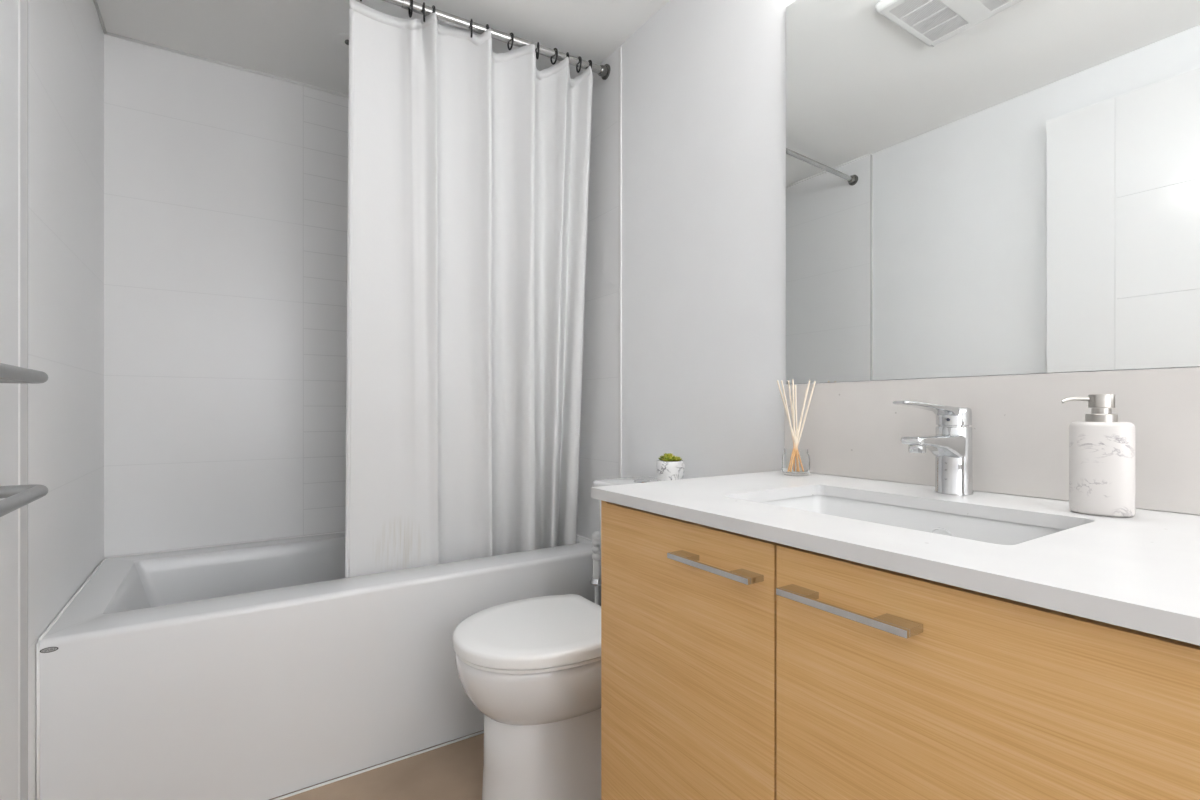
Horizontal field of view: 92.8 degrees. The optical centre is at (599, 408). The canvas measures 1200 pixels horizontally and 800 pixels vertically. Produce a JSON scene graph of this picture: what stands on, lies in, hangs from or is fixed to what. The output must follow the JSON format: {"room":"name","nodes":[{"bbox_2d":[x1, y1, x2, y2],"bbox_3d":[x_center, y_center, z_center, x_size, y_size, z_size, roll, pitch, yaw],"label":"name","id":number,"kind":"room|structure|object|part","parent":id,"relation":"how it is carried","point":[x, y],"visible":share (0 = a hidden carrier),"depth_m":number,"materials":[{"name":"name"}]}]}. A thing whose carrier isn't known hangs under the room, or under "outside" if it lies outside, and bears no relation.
{"room":"bathroom","nodes":[
{"label":"bathroom","id":0,"kind":"room"},
{"bbox_2d":[0,0,103,799],"bbox_3d":[-0.636,-0.150,0.235,0.120,2.325,4.190,0,0,-33],"label":"wall","id":1,"kind":"structure","parent":0,"point":[66,37],"depth_m":1.32,"materials":[{"name":"white paint"}]},
{"bbox_2d":[19,0,27,799],"bbox_3d":[-1.187,-0.125,1.174,0.014,2.274,0.007,0,0,-33],"label":"trim","id":2,"kind":"structure","parent":1,"relation":"attached to","point":[23,4],"depth_m":1.17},
{"bbox_2d":[0,484,47,516],"bbox_3d":[-0.881,0.140,0.789,0.100,0.042,0.467,0,0,-33],"label":"towel bar","id":3,"kind":"object","parent":1,"relation":"attached to","point":[16,497],"visible":1,"depth_m":0.90,"materials":[{"name":"metal"}]},
{"bbox_2d":[0,363,47,383],"bbox_3d":[-0.881,-0.054,0.789,0.100,0.042,0.467,0,0,-33],"label":"towel bar","id":4,"kind":"object","parent":1,"relation":"attached to","point":[8,373],"visible":1,"depth_m":0.88,"materials":[{"name":"metal"}]},
{"bbox_2d":[382,0,609,79],"bbox_3d":[-0.605,-1.204,1.680,1.518,0.127,0.052,0,0,-34],"label":"curtain rod","id":5,"kind":"object","parent":1,"relation":"attached to","point":[603,71],"visible":0.97,"depth_m":1.85,"materials":[{"name":"metal"}]},
{"bbox_2d":[408,0,412,17],"bbox_3d":[-0.566,-1.199,1.707,0.006,0.054,0.043,0,0,-30],"label":"curtain ring","id":6,"kind":"object","parent":5,"relation":"hanging from","point":[409,12],"visible":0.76,"depth_m":1.70,"materials":[{"name":"black plastic"}]},
{"bbox_2d":[423,2,424,21],"bbox_3d":[-0.532,-1.200,1.729,0.006,0.054,0.043,0,0,-15],"label":"curtain ring","id":7,"kind":"object","parent":5,"relation":"hanging from","point":[423,2],"visible":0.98,"depth_m":1.71,"materials":[{"name":"black plastic"}]},
{"bbox_2d":[345,0,592,577],"bbox_3d":[-0.416,-0.330,1.916,0.818,1.774,0.252,0,0,-33],"label":"shower curtain","id":8,"kind":"object","parent":5,"relation":"hanging from","point":[469,162],"visible":0.98,"depth_m":1.87,"materials":[{"name":"white fabric"}]},
{"bbox_2d":[470,19,472,37],"bbox_3d":[-0.408,-1.208,1.813,0.006,0.054,0.043,0,0,-16],"label":"curtain ring","id":9,"kind":"object","parent":5,"relation":"hanging from","point":[471,19],"visible":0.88,"depth_m":1.80,"materials":[{"name":"black plastic"}]},
{"bbox_2d":[507,33,513,49],"bbox_3d":[-0.296,-1.215,1.888,0.006,0.054,0.043,0,0,-34],"label":"curtain ring","id":10,"kind":"object","parent":5,"relation":"hanging from","point":[512,34],"visible":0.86,"depth_m":1.88,"materials":[{"name":"black plastic"}]},
{"bbox_2d":[536,42,538,59],"bbox_3d":[-0.212,-1.220,1.945,0.006,0.054,0.043,0,0,-16],"label":"curtain ring","id":11,"kind":"object","parent":5,"relation":"hanging from","point":[537,53],"visible":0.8,"depth_m":1.93,"materials":[{"name":"black plastic"}]},
{"bbox_2d":[550,48,557,64],"bbox_3d":[-0.159,-1.223,1.981,0.006,0.054,0.043,0,0,-40],"label":"curtain ring","id":12,"kind":"object","parent":5,"relation":"hanging from","point":[556,49],"visible":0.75,"depth_m":1.97,"materials":[{"name":"black plastic"}]},
{"bbox_2d":[576,56,581,72],"bbox_3d":[-0.075,-1.228,2.037,0.006,0.054,0.043,0,0,-26],"label":"curtain ring","id":13,"kind":"object","parent":5,"relation":"hanging from","point":[579,56],"visible":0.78,"depth_m":2.02,"materials":[{"name":"black plastic"}]},
{"bbox_2d":[104,34,348,557],"bbox_3d":[-1.067,-0.150,2.386,1.516,2.325,0.120,0,0,-33],"label":"wall","id":14,"kind":"structure","parent":0,"point":[226,188],"depth_m":2.10,"materials":[{"name":"white tile"}]},
{"bbox_2d":[93,0,348,97],"bbox_3d":[-0.794,-1.278,1.965,1.515,0.035,0.887,0,0,-33],"label":"trim","id":15,"kind":"structure","parent":14,"relation":"attached to","point":[95,1],"depth_m":2.06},
{"bbox_2d":[269,730,483,799],"bbox_3d":[0.049,1.042,0.683,1.756,0.060,4.190,0,0,-33],"label":"floor","id":16,"kind":"structure","parent":0,"point":[454,771],"depth_m":1.56,"materials":[{"name":"beige tile"}]},
{"bbox_2d":[36,531,600,799],"bbox_3d":[-0.807,0.753,1.989,1.515,0.510,0.826,0,0,-33],"label":"bathtub","id":17,"kind":"object","parent":16,"relation":"on","point":[252,670],"visible":0.77,"depth_m":1.51,"materials":[{"name":"white ceramic"}]},
{"bbox_3d":[-1.197,0.523,1.241,0.026,0.008,0.001,0,0,-33],"label":"badge plate","id":18,"kind":"part","parent":17,"relation":"part of","materials":[{"name":"grey metal"}]},
{"bbox_2d":[453,476,657,799],"bbox_3d":[-0.051,0.614,1.569,0.702,0.795,0.401,0,0,-33],"label":"toilet","id":19,"kind":"object","parent":16,"relation":"on","point":[531,666],"visible":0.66,"depth_m":1.38,"materials":[{"name":"white ceramic"}]},
{"bbox_3d":[-0.164,0.576,1.494,0.432,0.032,0.401,0,0,-33],"label":"lid","id":20,"kind":"part","parent":19,"relation":"part of","materials":[{"name":"white plastic"}]},
{"bbox_3d":[-0.164,0.599,1.495,0.422,0.010,0.392,0,0,-33],"label":"seat","id":21,"kind":"part","parent":19,"relation":"part of","materials":[{"name":"white plastic"}]},
{"bbox_3d":[-0.153,0.693,1.502,0.445,0.174,0.380,0,0,-33],"label":"bowl","id":22,"kind":"part","parent":19,"relation":"part of","materials":[{"name":"white ceramic"}]},
{"bbox_3d":[0.155,0.434,1.704,0.203,0.364,0.324,0,0,-33],"label":"tank","id":23,"kind":"part","parent":19,"relation":"part of","materials":[{"name":"white ceramic"}]},
{"bbox_3d":[0.150,0.236,1.700,0.222,0.030,0.342,0,0,-33],"label":"tank lid","id":24,"kind":"part","parent":19,"relation":"part of","materials":[{"name":"white ceramic"}]},
{"bbox_2d":[601,500,1199,799],"bbox_3d":[0.466,0.593,0.883,0.587,0.838,0.898,0,0,-33],"label":"vanity cabinet","id":25,"kind":"object","parent":16,"relation":"on","point":[735,666],"visible":0.9,"depth_m":0.67,"materials":[{"name":"brown wood"}]},
{"bbox_3d":[0.128,0.544,0.940,0.019,0.726,0.411,0,0,-33],"label":"door","id":26,"kind":"part","parent":25,"relation":"part of","materials":[{"name":"brown wood"}]},
{"bbox_3d":[0.164,0.230,0.837,0.032,0.008,0.166,0,0,-33],"label":"handle","id":27,"kind":"part","parent":25,"relation":"part of","materials":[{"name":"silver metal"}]},
{"bbox_3d":[0.280,0.230,0.659,0.032,0.008,0.166,0,0,-33],"label":"handle","id":28,"kind":"part","parent":25,"relation":"part of","materials":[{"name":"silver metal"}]},
{"bbox_2d":[591,470,1199,645],"bbox_3d":[0.474,0.162,0.886,0.580,0.020,0.909,0,0,-33],"label":"countertop","id":29,"kind":"structure","parent":25,"relation":"on","point":[1139,572],"depth_m":0.67,"materials":[{"name":"white stone"}]},
{"bbox_2d":[777,379,815,475],"bbox_3d":[0.450,0.042,1.315,0.073,0.220,0.062,0,0,-33],"label":"reed diffuser","id":30,"kind":"object","parent":29,"relation":"on","point":[795,460],"visible":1,"depth_m":1.31,"materials":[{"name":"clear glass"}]},
{"bbox_2d":[759,495,1062,544],"bbox_3d":[0.447,0.241,0.891,0.314,0.138,0.480,0,0,-33],"label":"sink","id":31,"kind":"object","parent":29,"relation":"in","point":[949,524],"visible":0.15,"depth_m":0.98,"materials":[{"name":"ceramic"}]},
{"bbox_2d":[893,400,972,494],"bbox_3d":[0.577,0.069,0.992,0.211,0.166,0.060,0,0,-33],"label":"faucet","id":32,"kind":"object","parent":29,"relation":"on","point":[951,443],"visible":1,"depth_m":1.01,"materials":[{"name":"silver metal"}]},
{"bbox_3d":[0.576,0.009,0.992,0.209,0.046,0.056,0,0,-33],"label":"lever","id":33,"kind":"part","parent":32,"relation":"part of","materials":[{"name":"silver metal"}]},
{"bbox_3d":[0.575,0.067,0.991,0.140,0.046,0.052,0,0,-33],"label":"spout","id":34,"kind":"part","parent":32,"relation":"part of","materials":[{"name":"silver metal"}]},
{"bbox_2d":[1061,394,1134,516],"bbox_3d":[0.725,0.065,0.827,0.059,0.173,0.075,0,0,-33],"label":"soap dispenser","id":35,"kind":"object","parent":29,"relation":"on","point":[1101,447],"visible":1,"depth_m":0.81,"materials":[{"name":"white ceramic"}]},
{"bbox_3d":[0.366,0.544,0.575,0.019,0.726,0.453,0,0,-33],"label":"door","id":36,"kind":"part","parent":25,"relation":"part of","materials":[{"name":"brown wood"}]},
{"bbox_2d":[272,731,483,799],"bbox_3d":[-0.581,1.010,1.644,1.516,0.007,0.007,0,0,-33],"label":"trim","id":37,"kind":"structure","parent":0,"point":[481,732],"depth_m":1.61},
{"bbox_2d":[97,0,669,95],"bbox_3d":[0.049,-1.329,0.683,1.756,0.127,4.190,0,0,-33],"label":"ceiling","id":38,"kind":"structure","parent":0,"point":[293,40],"depth_m":1.90,"materials":[{"name":"white paint"}]},
{"bbox_2d":[335,33,348,48],"bbox_3d":[-0.874,-1.274,1.986,0.089,0.008,0.089,0,0,-33],"label":"recessed light","id":39,"kind":"object","parent":38,"relation":"in","point":[342,39],"visible":0.53,"depth_m":1.97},
{"bbox_2d":[590,531,600,605],"bbox_3d":[-0.009,0.709,1.895,0.084,0.606,0.084,0,0,-33],"label":"toilet brush","id":40,"kind":"object","parent":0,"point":[595,580],"visible":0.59,"depth_m":1.88,"materials":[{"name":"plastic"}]},
{"bbox_3d":[-0.009,0.772,1.895,0.017,0.380,0.017,0,0,-33],"label":"stem","id":41,"kind":"part","parent":40,"relation":"part of","materials":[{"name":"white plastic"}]},
{"bbox_2d":[656,453,684,480],"bbox_3d":[0.203,0.174,1.655,0.082,0.092,0.082,0,0,-33],"label":"potted succulent","id":42,"kind":"object","parent":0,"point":[668,466],"visible":0.98,"depth_m":1.62,"materials":[{"name":"white ceramic"}]},
{"bbox_2d":[782,448,809,475],"bbox_3d":[0.451,0.122,1.315,0.062,0.060,0.062,0,0,-33],"label":"glass jar","id":43,"kind":"object","parent":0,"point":[795,461],"depth_m":1.29,"materials":[{"name":"clear glass"}]},
{"bbox_2d":[576,0,1199,539],"bbox_3d":[0.733,-0.150,1.131,0.120,2.325,4.190,0,0,-33],"label":"wall","id":44,"kind":"structure","parent":0,"point":[704,81],"depth_m":1.72,"materials":[{"name":"white paint"}]},
{"bbox_2d":[618,47,621,477],"bbox_3d":[0.070,-0.135,2.028,0.006,2.293,0.020,0,0,-33],"label":"trim","id":45,"kind":"structure","parent":44,"relation":"attached to","point":[620,48],"depth_m":2.02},
{"bbox_2d":[784,367,1199,514],"bbox_3d":[0.711,0.046,1.042,0.012,0.211,0.909,0,0,-33],"label":"backsplash","id":46,"kind":"structure","parent":44,"relation":"attached to","point":[1020,425],"depth_m":1.01,"materials":[{"name":"tile"}]},
{"bbox_2d":[786,0,1199,383],"bbox_3d":[0.714,-0.531,1.045,0.006,0.938,0.906,0,0,-33],"label":"wall mirror","id":47,"kind":"object","parent":44,"relation":"attached to","point":[974,187],"visible":1,"depth_m":1.04,"materials":[{"name":"white mirror"}]},
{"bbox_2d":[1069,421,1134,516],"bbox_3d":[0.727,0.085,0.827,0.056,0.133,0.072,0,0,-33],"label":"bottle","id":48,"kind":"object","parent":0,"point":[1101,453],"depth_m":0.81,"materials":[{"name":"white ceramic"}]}
]}

